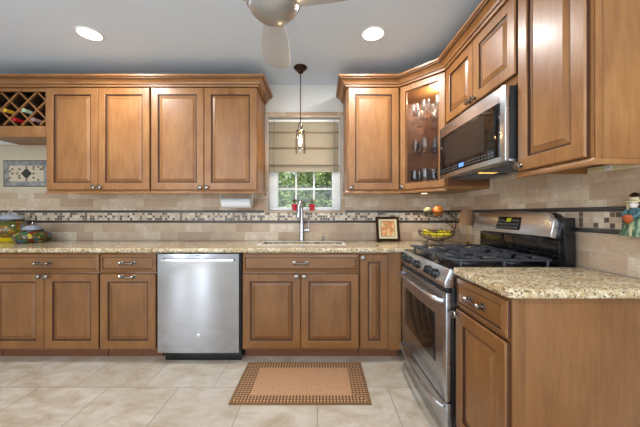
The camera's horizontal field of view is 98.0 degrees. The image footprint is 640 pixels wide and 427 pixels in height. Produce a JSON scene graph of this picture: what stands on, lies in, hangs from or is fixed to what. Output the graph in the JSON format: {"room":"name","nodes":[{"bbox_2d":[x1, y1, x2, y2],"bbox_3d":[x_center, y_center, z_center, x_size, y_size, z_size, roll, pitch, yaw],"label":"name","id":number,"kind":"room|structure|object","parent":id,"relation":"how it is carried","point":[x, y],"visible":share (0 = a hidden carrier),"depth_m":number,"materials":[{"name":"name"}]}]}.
{"room":"kitchen","nodes":[
{"label":"kitchen","id":0,"kind":"room"},
{"bbox_2d":[0,85,402,327],"bbox_3d":[-0.995,-0.068,2.859,4.910,2.440,0.142,0,0,0],"label":"wall","id":1,"kind":"structure","parent":0,"point":[286,98],"depth_m":2.79,"materials":[{"name":"paint"}]},
{"bbox_2d":[0,147,47,192],"bbox_3d":[-2.920,-0.437,2.771,0.720,0.462,0.016,0,0,0],"label":"backsplash","id":2,"kind":"structure","parent":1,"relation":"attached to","point":[22,169],"depth_m":2.77,"materials":[{"name":"tile"}]},
{"bbox_2d":[0,87,47,144],"bbox_3d":[-2.682,-0.899,2.591,0.603,0.468,0.367,0,0,0],"label":"wine rack","id":3,"kind":"object","parent":1,"relation":"attached to","point":[34,99],"visible":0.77,"depth_m":2.44,"materials":[{"name":"brown wood"}]},
{"bbox_2d":[3,108,14,114],"bbox_3d":[-2.723,-0.893,2.546,0.072,0.072,0.291,0,0,0],"label":"wine bottle","id":4,"kind":"object","parent":3,"relation":"in","point":[4,109],"visible":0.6,"depth_m":2.42,"materials":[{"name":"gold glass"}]},
{"bbox_2d":[12,117,23,123],"bbox_3d":[-2.643,-0.814,2.546,0.072,0.072,0.291,0,0,0],"label":"wine bottle","id":5,"kind":"object","parent":3,"relation":"in","point":[13,118],"visible":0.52,"depth_m":2.42,"materials":[{"name":"red glass"}]},
{"bbox_2d":[21,108,32,114],"bbox_3d":[-2.563,-0.893,2.546,0.072,0.072,0.291,0,0,0],"label":"wine bottle","id":6,"kind":"object","parent":3,"relation":"in","point":[24,110],"visible":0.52,"depth_m":2.42,"materials":[{"name":"green glass"}]},
{"bbox_2d":[31,117,41,123],"bbox_3d":[-2.483,-0.814,2.546,0.072,0.072,0.291,0,0,0],"label":"wine bottle","id":7,"kind":"object","parent":3,"relation":"in","point":[33,119],"visible":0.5,"depth_m":2.42,"materials":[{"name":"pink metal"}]},
{"bbox_2d":[46,87,151,193],"bbox_3d":[-1.927,-0.654,2.576,0.901,0.958,0.398,0,0,0],"label":"upper cabinet","id":8,"kind":"object","parent":1,"relation":"attached to","point":[99,138],"visible":0.95,"depth_m":2.41,"materials":[{"name":"brown wood"}]},
{"bbox_2d":[150,87,266,195],"bbox_3d":[-1.000,-0.654,2.576,0.938,0.958,0.398,0,0,0],"label":"upper cabinet","id":9,"kind":"object","parent":1,"relation":"attached to","point":[205,140],"visible":0.96,"depth_m":2.41,"materials":[{"name":"brown wood"}]},
{"bbox_2d":[0,74,272,103],"bbox_3d":[-1.734,-1.134,2.557,2.531,0.080,0.440,0,0,0],"label":"crown molding","id":10,"kind":"structure","parent":9,"relation":"attached to","point":[6,80],"depth_m":2.37,"materials":[{"name":"brown wood"}]},
{"bbox_2d":[221,194,252,207],"bbox_3d":[-0.780,-0.138,2.610,0.298,0.168,0.092,0,0,0],"label":"paper towel holder","id":11,"kind":"object","parent":9,"relation":"attached to","point":[225,202],"visible":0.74,"depth_m":2.57,"materials":[{"name":"paper"}]},
{"bbox_2d":[0,114,450,239],"bbox_3d":[-0.995,-0.370,2.784,4.610,1.275,0.008,0,0,0],"label":"backsplash","id":12,"kind":"structure","parent":1,"relation":"attached to","point":[8,201],"depth_m":2.78,"materials":[{"name":"tile"}]},
{"bbox_2d":[0,210,450,222],"bbox_3d":[-0.998,0.030,2.779,4.604,0.075,0.003,0,0,0],"label":"trim","id":13,"kind":"structure","parent":1,"relation":"attached to","point":[28,216],"depth_m":2.78,"materials":[{"name":"tile"}]},
{"bbox_2d":[265,112,342,212],"bbox_3d":[-0.155,-0.511,2.824,0.810,1.003,0.112,0,0,0],"label":"trim","id":14,"kind":"structure","parent":1,"relation":"attached to","point":[265,112],"depth_m":2.77,"materials":[{"name":"stone"}]},
{"bbox_2d":[291,198,297,210],"bbox_3d":[-0.257,-0.090,2.815,0.064,0.124,0.064,0,0,-15],"label":"flower pot","id":15,"kind":"object","parent":14,"relation":"on","point":[294,205],"visible":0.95,"depth_m":2.79,"materials":[{"name":"red ceramic"}]},
{"bbox_2d":[309,199,314,210],"bbox_3d":[-0.079,-0.087,2.816,0.064,0.119,0.066,0,0,45],"label":"flower pot","id":16,"kind":"object","parent":14,"relation":"on","point":[312,205],"visible":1,"depth_m":2.80,"materials":[{"name":"red ceramic"}]},
{"bbox_2d":[269,119,339,210],"bbox_3d":[-0.155,-0.498,2.879,0.726,0.936,0.062,0,0,0],"label":"window","id":17,"kind":"structure","parent":1,"relation":"in","point":[274,188],"depth_m":2.85,"materials":[{"name":"white plastic"}]},
{"bbox_2d":[269,120,339,171],"bbox_3d":[-0.160,-0.682,2.821,0.716,0.532,0.049,0,0,0],"label":"roman shade","id":18,"kind":"object","parent":17,"relation":"attached to","point":[322,136],"visible":0.92,"depth_m":2.83,"materials":[{"name":"fabric"}]},
{"bbox_2d":[268,114,340,116],"bbox_3d":[-0.155,-0.988,2.784,0.730,0.040,0.008,0,0,0],"label":"trim","id":19,"kind":"structure","parent":1,"relation":"attached to","point":[269,115],"depth_m":2.78,"materials":[{"name":"wood"}]},
{"bbox_2d":[342,87,399,195],"bbox_3d":[0.458,-0.654,2.576,0.478,0.958,0.398,0,0,0],"label":"upper cabinet","id":20,"kind":"object","parent":1,"relation":"attached to","point":[371,115],"visible":0.96,"depth_m":2.41,"materials":[{"name":"brown wood"}]},
{"bbox_2d":[336,0,506,103],"bbox_3d":[0.752,-1.134,1.859,0.618,0.080,2.178,0,0,-27],"label":"crown molding","id":21,"kind":"structure","parent":20,"relation":"attached to","point":[484,12],"depth_m":2.13,"materials":[{"name":"brown wood"}]},
{"bbox_2d":[0,328,442,426],"bbox_3d":[-0.995,1.192,-0.020,4.910,0.080,5.900,0,0,0],"label":"floor","id":22,"kind":"structure","parent":0,"point":[36,391],"depth_m":1.77,"materials":[{"name":"tile"}]},
{"bbox_2d":[0,253,108,355],"bbox_3d":[-2.135,0.728,2.442,0.847,0.848,0.657,0,0,0],"label":"base cabinet","id":23,"kind":"object","parent":22,"relation":"on","point":[50,302],"visible":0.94,"depth_m":2.15,"materials":[{"name":"brown wood"}]},
{"bbox_2d":[100,253,163,355],"bbox_3d":[-1.488,0.728,2.442,0.438,0.848,0.657,0,0,0],"label":"base cabinet","id":24,"kind":"object","parent":22,"relation":"on","point":[128,281],"visible":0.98,"depth_m":2.15,"materials":[{"name":"brown wood"}]},
{"bbox_2d":[158,253,242,359],"bbox_3d":[-0.936,0.729,2.424,0.648,0.846,0.652,0,0,0],"label":"dishwasher","id":25,"kind":"object","parent":22,"relation":"on","point":[200,295],"visible":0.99,"depth_m":2.13,"materials":[{"name":"metal"}]},
{"bbox_2d":[228,362,371,404],"bbox_3d":[-0.120,1.147,1.905,0.865,0.008,0.470,0,0,0],"label":"rug","id":26,"kind":"object","parent":22,"relation":"on","point":[260,383],"visible":1,"depth_m":1.86,"materials":[{"name":"brown fabric"}]},
{"bbox_2d":[243,253,358,355],"bbox_3d":[-0.149,0.728,2.442,0.907,0.848,0.657,0,0,0],"label":"base cabinet","id":27,"kind":"object","parent":22,"relation":"on","point":[295,304],"visible":0.98,"depth_m":2.15,"materials":[{"name":"brown wood"}]},
{"bbox_2d":[358,252,400,355],"bbox_3d":[0.471,0.728,2.443,0.327,0.848,0.653,0,0,0],"label":"base cabinet","id":28,"kind":"object","parent":22,"relation":"on","point":[379,279],"visible":0.88,"depth_m":2.15,"materials":[{"name":"brown wood"}]},
{"bbox_2d":[397,211,575,426],"bbox_3d":[0.921,0.569,1.769,0.727,1.166,0.754,0,0,0],"label":"gas range","id":29,"kind":"object","parent":22,"relation":"on","point":[507,238],"visible":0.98,"depth_m":1.56,"materials":[{"name":"silver metal"}]},
{"bbox_2d":[450,276,458,426],"bbox_3d":[0.974,0.701,1.768,0.623,0.842,0.749,0,0,0],"label":"panel","id":30,"kind":"object","parent":29,"relation":"in","point":[453,279],"depth_m":1.39,"materials":[{"name":"metal"}]},
{"bbox_2d":[405,244,556,269],"bbox_3d":[0.941,0.257,1.768,0.578,0.059,0.751,0,0,0],"label":"cooktop","id":31,"kind":"object","parent":29,"relation":"in","point":[451,256],"depth_m":1.59,"materials":[{"name":"metal"}]},
{"bbox_2d":[451,276,639,426],"bbox_3d":[0.966,0.728,1.185,0.665,0.848,0.384,0,0,0],"label":"base cabinet","id":32,"kind":"object","parent":22,"relation":"on","point":[520,362],"visible":0.98,"depth_m":1.00,"materials":[{"name":"brown wood"}]},
{"bbox_2d":[453,267,639,298],"bbox_3d":[0.979,0.284,1.177,0.634,0.035,0.405,0,0,0],"label":"countertop","id":33,"kind":"structure","parent":32,"relation":"on","point":[510,282],"depth_m":1.09,"materials":[{"name":"stone"}]},
{"bbox_3d":[-2.929,0.728,2.442,0.731,0.848,0.657,0,0,0],"label":"base cabinet","id":34,"kind":"object","parent":22,"relation":"on","visible":0},
{"bbox_2d":[0,240,479,252],"bbox_3d":[-0.996,0.284,2.449,4.604,0.035,0.637,0,0,0],"label":"countertop","id":35,"kind":"structure","parent":34,"relation":"on","point":[52,246],"depth_m":2.25,"materials":[{"name":"stone"}]},
{"bbox_2d":[0,211,29,242],"bbox_3d":[-2.930,0.120,2.630,0.284,0.293,0.284,0,0,0],"label":"ceramic jar","id":36,"kind":"object","parent":35,"relation":"on","point":[10,223],"visible":0.83,"depth_m":2.56,"materials":[{"name":"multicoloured ceramic"}]},
{"bbox_2d":[11,223,52,242],"bbox_3d":[-2.655,0.175,2.570,0.268,0.184,0.268,0,0,0],"label":"ceramic jar","id":37,"kind":"object","parent":35,"relation":"on","point":[32,233],"visible":0.99,"depth_m":2.50,"materials":[{"name":"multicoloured ceramic"}]},
{"bbox_2d":[257,241,345,244],"bbox_3d":[-0.160,0.381,2.494,0.756,0.235,0.300,0,0,0],"label":"sink","id":38,"kind":"object","parent":35,"relation":"in","point":[342,242],"visible":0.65,"depth_m":2.44,"materials":[{"name":"silver metal"}]},
{"bbox_2d":[296,198,309,240],"bbox_3d":[-0.172,0.060,2.629,0.111,0.413,0.214,0,0,13],"label":"kitchen faucet","id":39,"kind":"object","parent":35,"relation":"on","point":[299,212],"visible":0.99,"depth_m":2.68,"materials":[{"name":"silver metal"}]},
{"bbox_2d":[375,217,400,240],"bbox_3d":[0.655,0.149,2.684,0.224,0.236,0.082,0,0,0],"label":"picture frame","id":40,"kind":"object","parent":35,"relation":"on","point":[387,228],"visible":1,"depth_m":2.68,"materials":[{"name":"brown wood"}]},
{"bbox_2d":[381,221,394,235],"bbox_3d":[0.655,0.147,2.683,0.134,0.144,0.037,0,0,0],"label":"print","id":41,"kind":"object","parent":40,"relation":"attached to","point":[387,227],"depth_m":2.68,"materials":[{"name":"orange paper"}]},
{"bbox_2d":[418,211,455,243],"bbox_3d":[1.050,0.123,2.510,0.316,0.287,0.316,0,0,45],"label":"fruit basket","id":42,"kind":"object","parent":35,"relation":"on","point":[432,213],"visible":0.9,"depth_m":2.47,"materials":[{"name":"metal"}]},
{"bbox_2d":[423,207,432,214],"bbox_3d":[0.978,-0.023,2.502,0.092,0.065,0.065,0,0,0],"label":"pear","id":43,"kind":"object","parent":42,"relation":"in","point":[428,209],"visible":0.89,"depth_m":2.48,"materials":[{"name":"food"}]},
{"bbox_2d":[421,212,444,216],"bbox_3d":[1.015,0.009,2.510,0.206,0.049,0.206,0,0,0],"label":"bowl","id":44,"kind":"object","parent":42,"relation":"on","point":[432,213],"depth_m":2.45,"materials":[{"name":"metal"}]},
{"bbox_2d":[418,230,455,240],"bbox_3d":[1.050,0.202,2.510,0.316,0.089,0.316,0,0,0],"label":"bowl","id":45,"kind":"object","parent":42,"relation":"on","point":[436,238],"depth_m":2.44,"materials":[{"name":"metal"}]},
{"bbox_2d":[433,206,442,214],"bbox_3d":[1.062,-0.033,2.500,0.090,0.098,0.089,0,0,0],"label":"peach","id":46,"kind":"object","parent":42,"relation":"in","point":[437,209],"visible":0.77,"depth_m":2.47,"materials":[{"name":"orange food"}]},
{"bbox_2d":[429,230,448,237],"bbox_3d":[1.042,0.178,2.444,0.176,0.066,0.037,0,0,-2],"label":"banana","id":47,"kind":"object","parent":42,"relation":"in","point":[430,233],"visible":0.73,"depth_m":2.43,"materials":[{"name":"yellow food"}]},
{"bbox_2d":[458,209,474,243],"bbox_3d":[1.238,0.116,2.340,0.134,0.303,0.134,0,0,0],"label":"table lamp","id":48,"kind":"object","parent":35,"relation":"on","point":[467,217],"visible":0.8,"depth_m":2.30,"materials":[{"name":"gold metal"}]},
{"bbox_2d":[0,0,481,84],"bbox_3d":[-0.995,-1.348,-0.020,4.910,0.120,5.900,0,0,0],"label":"ceiling","id":49,"kind":"structure","parent":0,"point":[37,36],"depth_m":2.02,"materials":[{"name":"paint"}]},
{"bbox_2d":[74,26,103,40],"bbox_3d":[-1.650,-1.284,1.990,0.170,0.008,0.170,0,0,0],"label":"recessed light","id":50,"kind":"object","parent":49,"relation":"in","point":[89,33],"visible":1,"depth_m":1.98,"materials":[{"name":"white"}]},
{"bbox_2d":[243,0,346,68],"bbox_3d":[-0.174,-1.117,1.433,1.004,0.342,0.994,0,0,0],"label":"ceiling fan","id":51,"kind":"object","parent":49,"relation":"hanging from","point":[274,15],"visible":1,"depth_m":1.39,"materials":[{"name":"silver metal"}]},
{"bbox_2d":[294,64,306,153],"bbox_3d":[-0.172,-0.908,2.450,0.120,0.760,0.120,0,0,0],"label":"pendant lamp","id":52,"kind":"object","parent":49,"relation":"hanging from","point":[300,68],"visible":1,"depth_m":2.44,"materials":[{"name":"brown metal"}]},
{"bbox_2d":[296,122,304,132],"bbox_3d":[-0.172,-0.764,2.450,0.080,0.088,0.080,0,0,0],"label":"socket","id":53,"kind":"object","parent":52,"relation":"attached to","point":[300,126],"depth_m":2.43,"materials":[{"name":"grey metal"}]},
{"bbox_2d":[361,26,384,40],"bbox_3d":[0.380,-1.284,1.990,0.170,0.008,0.170,0,0,0],"label":"recessed light","id":54,"kind":"object","parent":49,"relation":"in","point":[371,33],"visible":1,"depth_m":1.98,"materials":[{"name":"white"}]},
{"bbox_2d":[576,266,638,278],"bbox_3d":[1.389,-0.068,-0.016,0.142,2.440,5.608,0,0,0],"label":"wall","id":55,"kind":"structure","parent":0,"point":[576,266],"depth_m":1.28,"materials":[{"name":"tile"}]},
{"bbox_2d":[399,69,489,193],"bbox_3d":[0.992,-0.654,2.453,0.629,0.958,0.648,0,0,0],"label":"upper cabinet","id":56,"kind":"object","parent":55,"relation":"attached to","point":[413,93],"visible":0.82,"depth_m":2.41,"materials":[{"name":"brown wood"}]},
{"bbox_2d":[410,170,418,181],"bbox_3d":[0.841,-0.299,2.468,0.073,0.170,0.073,0,0,0],"label":"glass","id":57,"kind":"object","parent":56,"relation":"in","point":[411,178],"visible":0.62,"depth_m":2.46,"materials":[{"name":"white"}]},
{"bbox_2d":[411,103,418,124],"bbox_3d":[0.843,-0.884,2.469,0.073,0.170,0.073,0,0,0],"label":"wine glass","id":58,"kind":"object","parent":56,"relation":"on","point":[414,115],"visible":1,"depth_m":2.46,"materials":[{"name":"white"}]},
{"bbox_2d":[412,140,419,154],"bbox_3d":[0.848,-0.585,2.463,0.069,0.130,0.069,0,0,0],"label":"goblet","id":59,"kind":"object","parent":56,"relation":"on","point":[415,151],"visible":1,"depth_m":2.45,"materials":[{"name":"clear glass"}]},
{"bbox_2d":[415,143,422,157],"bbox_3d":[0.917,-0.585,2.565,0.069,0.130,0.069,0,0,0],"label":"goblet","id":60,"kind":"object","parent":56,"relation":"on","point":[416,143],"visible":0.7,"depth_m":2.56,"materials":[{"name":"clear glass"}]},
{"bbox_2d":[416,108,424,127],"bbox_3d":[0.925,-0.884,2.563,0.073,0.170,0.073,0,0,0],"label":"wine glass","id":61,"kind":"object","parent":56,"relation":"on","point":[423,108],"visible":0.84,"depth_m":2.56,"materials":[{"name":"white"}]},
{"bbox_2d":[421,137,428,153],"bbox_3d":[0.902,-0.585,2.387,0.069,0.130,0.069,0,0,0],"label":"goblet","id":62,"kind":"object","parent":56,"relation":"on","point":[426,148],"visible":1,"depth_m":2.38,"materials":[{"name":"clear glass"}]},
{"bbox_2d":[420,168,429,180],"bbox_3d":[0.897,-0.299,2.374,0.073,0.170,0.073,0,0,0],"label":"glass","id":63,"kind":"object","parent":56,"relation":"in","point":[422,178],"visible":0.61,"depth_m":2.37,"materials":[{"name":"clear glass"}]},
{"bbox_2d":[421,99,429,120],"bbox_3d":[0.901,-0.884,2.373,0.073,0.170,0.073,0,0,0],"label":"wine glass","id":64,"kind":"object","parent":56,"relation":"on","point":[424,111],"visible":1,"depth_m":2.36,"materials":[{"name":"white"}]},
{"bbox_2d":[430,101,437,122],"bbox_3d":[0.997,-0.884,2.421,0.073,0.170,0.073,0,0,0],"label":"wine glass","id":65,"kind":"object","parent":56,"relation":"on","point":[433,113],"visible":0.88,"depth_m":2.42,"materials":[{"name":"white"}]},
{"bbox_2d":[430,109,437,128],"bbox_3d":[1.070,-0.884,2.606,0.073,0.170,0.073,0,0,0],"label":"wine glass","id":66,"kind":"object","parent":56,"relation":"on","point":[434,127],"visible":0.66,"depth_m":2.60,"materials":[{"name":"white"}]},
{"bbox_2d":[431,138,437,153],"bbox_3d":[1.006,-0.585,2.417,0.069,0.130,0.069,0,0,0],"label":"goblet","id":67,"kind":"object","parent":56,"relation":"on","point":[432,147],"visible":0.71,"depth_m":2.41,"materials":[{"name":"clear glass"}]},
{"bbox_2d":[446,0,517,122],"bbox_3d":[1.119,-0.890,1.755,0.375,0.485,0.764,0,0,0],"label":"upper cabinet","id":68,"kind":"object","parent":55,"relation":"attached to","point":[489,63],"visible":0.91,"depth_m":1.62,"materials":[{"name":"brown wood"}]},
{"bbox_2d":[440,85,519,179],"bbox_3d":[1.101,-0.446,1.756,0.399,0.388,0.758,0,0,0],"label":"microwave","id":69,"kind":"object","parent":68,"relation":"attached to","point":[481,143],"visible":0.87,"depth_m":1.58,"materials":[{"name":"silver metal"}]},
{"bbox_2d":[450,206,639,234],"bbox_3d":[1.308,0.030,1.278,0.003,0.075,2.997,0,0,0],"label":"trim","id":70,"kind":"structure","parent":55,"relation":"attached to","point":[610,220],"depth_m":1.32,"materials":[{"name":"tile"}]},
{"bbox_2d":[451,166,639,278],"bbox_3d":[1.314,-0.191,1.280,0.008,0.915,3.000,0,0,0],"label":"backsplash","id":71,"kind":"structure","parent":55,"relation":"attached to","point":[611,253],"depth_m":1.39,"materials":[{"name":"tile"}]},
{"bbox_2d":[513,0,639,177],"bbox_3d":[1.121,-0.654,1.178,0.377,0.958,0.382,0,0,0],"label":"upper cabinet","id":72,"kind":"object","parent":55,"relation":"attached to","point":[579,60],"depth_m":1.05,"materials":[{"name":"brown wood"}]},
{"bbox_2d":[604,165,611,170],"bbox_3d":[1.286,-0.205,1.240,0.004,0.024,0.034,0,0,0],"label":"outlet","id":73,"kind":"object","parent":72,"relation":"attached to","point":[606,167],"depth_m":1.24,"materials":[{"name":"white plastic"}]},
{"bbox_2d":[619,192,639,236],"bbox_3d":[1.269,0.003,1.128,0.061,0.178,0.113,0,0,0],"label":"figurine","id":74,"kind":"object","parent":55,"relation":"attached to","point":[631,226],"visible":1,"depth_m":1.12,"materials":[{"name":"multicoloured ceramic"}]},
{"label":"outside","id":75,"kind":"structure","parent":0,"visible":0},
{"bbox_3d":[0.000,1.402,17.880,50.000,0.100,29.800,0,0,0],"label":"lawn","id":76,"kind":"structure","parent":75,"visible":0},
{"bbox_2d":[279,172,294,206],"bbox_3d":[-1.362,-0.307,7.106,1.583,3.325,1.559,0,0,0],"label":"leafy tree","id":77,"kind":"object","parent":76,"relation":"on","point":[284,201],"visible":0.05,"depth_m":7.07,"materials":[{"name":"green plant"}]},
{"bbox_2d":[280,172,327,206],"bbox_3d":[-0.377,-0.728,9.589,2.352,4.166,2.319,0,0,0],"label":"leafy tree","id":78,"kind":"object","parent":76,"relation":"on","point":[303,181],"visible":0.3,"depth_m":9.12,"materials":[{"name":"green plant"}]},
{"bbox_2d":[315,172,331,206],"bbox_3d":[0.513,-0.201,7.174,1.430,3.112,1.693,0,0,-4],"label":"leafy tree","id":79,"kind":"object","parent":76,"relation":"on","point":[326,201],"visible":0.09,"depth_m":7.01,"materials":[{"name":"green plant"}]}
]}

